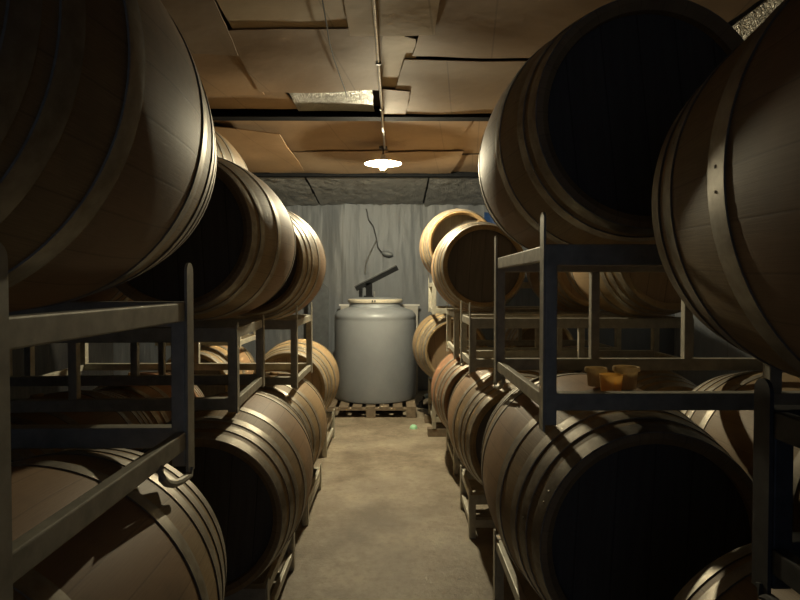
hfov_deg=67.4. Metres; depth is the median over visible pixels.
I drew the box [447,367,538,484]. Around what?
wine barrel
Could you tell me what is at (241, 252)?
wine barrel
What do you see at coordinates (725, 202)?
wine barrel
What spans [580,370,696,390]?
wine barrel
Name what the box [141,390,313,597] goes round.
wine barrel
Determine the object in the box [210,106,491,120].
trim
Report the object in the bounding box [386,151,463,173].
ceiling panel
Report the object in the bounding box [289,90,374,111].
sheet
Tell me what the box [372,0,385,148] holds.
conduit
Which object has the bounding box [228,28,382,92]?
ceiling panel
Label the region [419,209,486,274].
wine barrel
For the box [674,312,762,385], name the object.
wall
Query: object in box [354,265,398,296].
handle
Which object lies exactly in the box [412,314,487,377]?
wine barrel
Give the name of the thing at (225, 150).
wine barrel
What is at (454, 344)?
rack
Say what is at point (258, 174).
trim
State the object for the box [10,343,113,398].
wall
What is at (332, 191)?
sheet
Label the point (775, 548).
rack
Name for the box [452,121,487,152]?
ceiling panel
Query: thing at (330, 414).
rack
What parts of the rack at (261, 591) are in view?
cross rail, post, rail, rail, post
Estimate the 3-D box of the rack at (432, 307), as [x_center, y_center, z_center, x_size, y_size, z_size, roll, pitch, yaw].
[0.901,-0.064,5.793,1.220,0.382,0.670,0,1,0]
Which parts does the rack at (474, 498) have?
rail, post, rail, cross rail, post, cross rail, cross rail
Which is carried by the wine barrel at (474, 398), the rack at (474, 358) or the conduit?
the rack at (474, 358)
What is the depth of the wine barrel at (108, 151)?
0.77 m
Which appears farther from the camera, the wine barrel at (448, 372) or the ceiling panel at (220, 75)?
the wine barrel at (448, 372)
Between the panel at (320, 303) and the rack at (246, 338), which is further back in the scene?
the panel at (320, 303)
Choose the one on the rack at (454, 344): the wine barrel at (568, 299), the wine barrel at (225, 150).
the wine barrel at (568, 299)
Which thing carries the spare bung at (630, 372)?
on the wine barrel at (628, 504)
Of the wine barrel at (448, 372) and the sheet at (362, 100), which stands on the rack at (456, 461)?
the wine barrel at (448, 372)
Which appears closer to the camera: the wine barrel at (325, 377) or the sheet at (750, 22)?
the sheet at (750, 22)
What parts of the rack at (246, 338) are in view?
cross rail, cross rail, rail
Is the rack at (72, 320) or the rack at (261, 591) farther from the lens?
the rack at (261, 591)
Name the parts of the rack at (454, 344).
post, rail, rail, post, cross rail, post, cross rail, cross rail, post, cross rail, rail, post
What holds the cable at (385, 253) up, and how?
hanging from the wall at (346, 234)
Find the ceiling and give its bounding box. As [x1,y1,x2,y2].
[213,0,764,190]
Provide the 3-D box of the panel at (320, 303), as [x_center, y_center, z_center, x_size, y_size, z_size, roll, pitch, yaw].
[-1.044,0.485,7.680,0.260,1.430,0.030,0,1,0]
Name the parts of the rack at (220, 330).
post, post, cross rail, cross rail, post, cross rail, cross rail, post, rail, rail, post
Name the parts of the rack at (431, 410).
post, post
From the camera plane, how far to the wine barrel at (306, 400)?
3.53 m
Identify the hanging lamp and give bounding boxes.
[365,146,400,169]
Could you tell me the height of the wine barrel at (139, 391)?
0.716 m
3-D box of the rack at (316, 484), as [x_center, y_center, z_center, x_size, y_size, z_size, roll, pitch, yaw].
[-1.306,1.204,3.763,1.550,0.177,0.652,0,1,0]
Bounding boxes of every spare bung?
[584,366,607,386]
[599,373,622,390]
[612,365,639,389]
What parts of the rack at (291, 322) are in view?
post, rail, post, post, cross rail, post, cross rail, cross rail, cross rail, post, rail, rail, post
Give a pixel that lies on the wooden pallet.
(410, 406)
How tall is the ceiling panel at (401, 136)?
0.017 m
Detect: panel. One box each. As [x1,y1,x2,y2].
[161,0,237,55]
[191,50,264,96]
[207,92,296,108]
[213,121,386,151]
[214,126,303,172]
[217,0,348,28]
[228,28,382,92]
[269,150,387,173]
[308,283,328,349]
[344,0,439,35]
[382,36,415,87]
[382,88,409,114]
[385,121,471,151]
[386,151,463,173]
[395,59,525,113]
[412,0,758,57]
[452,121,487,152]
[452,154,478,171]
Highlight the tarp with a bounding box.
[484,212,494,223]
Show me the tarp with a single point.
(487, 217)
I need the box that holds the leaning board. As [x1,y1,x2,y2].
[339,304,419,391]
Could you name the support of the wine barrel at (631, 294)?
on the rack at (474, 358)
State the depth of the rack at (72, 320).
1.00 m
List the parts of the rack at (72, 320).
cross rail, cross rail, rail, rail, post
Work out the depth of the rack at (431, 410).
5.81 m
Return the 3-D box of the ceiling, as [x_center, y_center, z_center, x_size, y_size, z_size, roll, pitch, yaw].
[-0.024,-1.356,2.819,7.600,0.080,10.300,0,1,0]
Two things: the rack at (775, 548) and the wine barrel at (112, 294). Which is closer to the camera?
the rack at (775, 548)
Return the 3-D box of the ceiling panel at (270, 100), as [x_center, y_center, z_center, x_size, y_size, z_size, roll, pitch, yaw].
[-1.205,-1.308,3.898,1.062,0.024,0.444,0,1,0]
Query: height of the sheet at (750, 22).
0.808 m
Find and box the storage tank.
[334,297,415,403]
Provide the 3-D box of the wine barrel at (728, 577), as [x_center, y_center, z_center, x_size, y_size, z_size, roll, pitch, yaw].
[0.769,0.746,0.684,0.700,0.716,0.950,0,1,-1]
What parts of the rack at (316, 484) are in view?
post, rail, rail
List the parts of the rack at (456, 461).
post, rail, post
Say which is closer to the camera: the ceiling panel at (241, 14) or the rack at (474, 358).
the ceiling panel at (241, 14)
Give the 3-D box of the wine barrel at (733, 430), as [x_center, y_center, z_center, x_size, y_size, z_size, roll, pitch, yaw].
[1.398,0.596,1.996,0.700,0.714,0.950,0,1,-1]
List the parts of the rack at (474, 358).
post, rail, rail, post, cross rail, post, cross rail, cross rail, cross rail, post, post, rail, rail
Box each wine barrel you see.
[0,0,216,311]
[10,390,151,461]
[11,448,226,599]
[75,287,125,300]
[93,371,203,423]
[115,157,295,319]
[119,296,132,300]
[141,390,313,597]
[166,346,254,396]
[215,131,248,170]
[227,371,326,463]
[238,210,325,319]
[253,339,339,409]
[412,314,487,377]
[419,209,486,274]
[431,221,525,311]
[431,346,477,429]
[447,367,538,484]
[478,0,743,249]
[481,373,752,599]
[505,328,573,346]
[526,272,601,311]
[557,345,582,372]
[566,272,680,317]
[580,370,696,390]
[651,0,799,377]
[673,543,799,599]
[679,371,799,531]
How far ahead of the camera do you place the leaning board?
7.75 m
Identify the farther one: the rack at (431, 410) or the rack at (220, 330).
the rack at (431, 410)
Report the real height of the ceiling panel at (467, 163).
0.026 m
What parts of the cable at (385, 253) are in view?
drop cord, cord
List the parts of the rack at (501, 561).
post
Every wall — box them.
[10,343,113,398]
[113,191,674,389]
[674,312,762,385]
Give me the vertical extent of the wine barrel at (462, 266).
0.716 m
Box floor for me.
[251,390,541,599]
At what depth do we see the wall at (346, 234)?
7.89 m
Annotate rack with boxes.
[0,243,194,599]
[9,315,264,412]
[24,302,312,388]
[155,330,255,346]
[224,532,294,599]
[302,463,321,525]
[322,408,334,456]
[428,274,539,314]
[428,376,440,428]
[446,303,620,358]
[446,428,463,474]
[460,301,693,373]
[460,465,495,538]
[493,212,799,431]
[493,529,526,599]
[751,378,799,599]
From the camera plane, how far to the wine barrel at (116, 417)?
2.51 m
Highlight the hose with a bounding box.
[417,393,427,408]
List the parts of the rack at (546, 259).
post, rail, rail, post, cross rail, post, cross rail, cross rail, cross rail, post, post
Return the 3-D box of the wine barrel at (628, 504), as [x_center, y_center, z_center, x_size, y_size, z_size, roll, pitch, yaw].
[0.636,0.600,1.970,0.700,0.716,0.950,0,1,0]
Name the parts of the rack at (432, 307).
post, post, cross rail, cross rail, cross rail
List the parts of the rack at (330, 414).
post, rail, rail, post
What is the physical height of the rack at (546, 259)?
0.587 m
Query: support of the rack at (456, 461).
on the floor
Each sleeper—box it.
[424,414,441,422]
[427,427,445,436]
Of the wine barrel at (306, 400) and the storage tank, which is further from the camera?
the storage tank
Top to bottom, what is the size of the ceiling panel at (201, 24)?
0.026 m
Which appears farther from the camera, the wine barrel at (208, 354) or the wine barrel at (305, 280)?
the wine barrel at (208, 354)
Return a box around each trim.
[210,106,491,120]
[253,172,478,177]
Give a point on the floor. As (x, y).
(387, 521)
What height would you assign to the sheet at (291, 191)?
0.174 m
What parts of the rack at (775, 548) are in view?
post, rail, rail, cross rail, cross rail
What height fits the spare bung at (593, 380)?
0.056 m
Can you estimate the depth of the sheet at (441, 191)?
7.15 m
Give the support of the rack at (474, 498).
on the floor
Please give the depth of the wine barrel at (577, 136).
1.53 m
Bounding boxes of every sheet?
[258,177,318,205]
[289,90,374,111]
[307,178,427,204]
[424,178,484,205]
[732,0,783,39]
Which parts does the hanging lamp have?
stem, lamp shade, bulb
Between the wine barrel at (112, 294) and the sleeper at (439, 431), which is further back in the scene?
the sleeper at (439, 431)
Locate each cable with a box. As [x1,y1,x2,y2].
[322,0,347,96]
[365,209,392,273]
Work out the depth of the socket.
5.04 m
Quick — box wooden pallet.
[326,397,415,417]
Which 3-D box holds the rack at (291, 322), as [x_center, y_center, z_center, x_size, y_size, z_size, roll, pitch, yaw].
[-1.366,0.260,3.741,1.550,0.478,0.650,0,1,0]
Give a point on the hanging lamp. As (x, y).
(382, 162)
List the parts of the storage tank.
lid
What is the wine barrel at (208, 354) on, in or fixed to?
on the rack at (330, 414)
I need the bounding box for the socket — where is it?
[380,154,385,163]
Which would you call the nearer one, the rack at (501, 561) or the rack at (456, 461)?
the rack at (501, 561)
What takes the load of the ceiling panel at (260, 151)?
attached to the ceiling
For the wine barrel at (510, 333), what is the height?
0.716 m
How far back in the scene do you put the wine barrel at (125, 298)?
3.40 m
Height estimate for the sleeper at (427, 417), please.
0.074 m

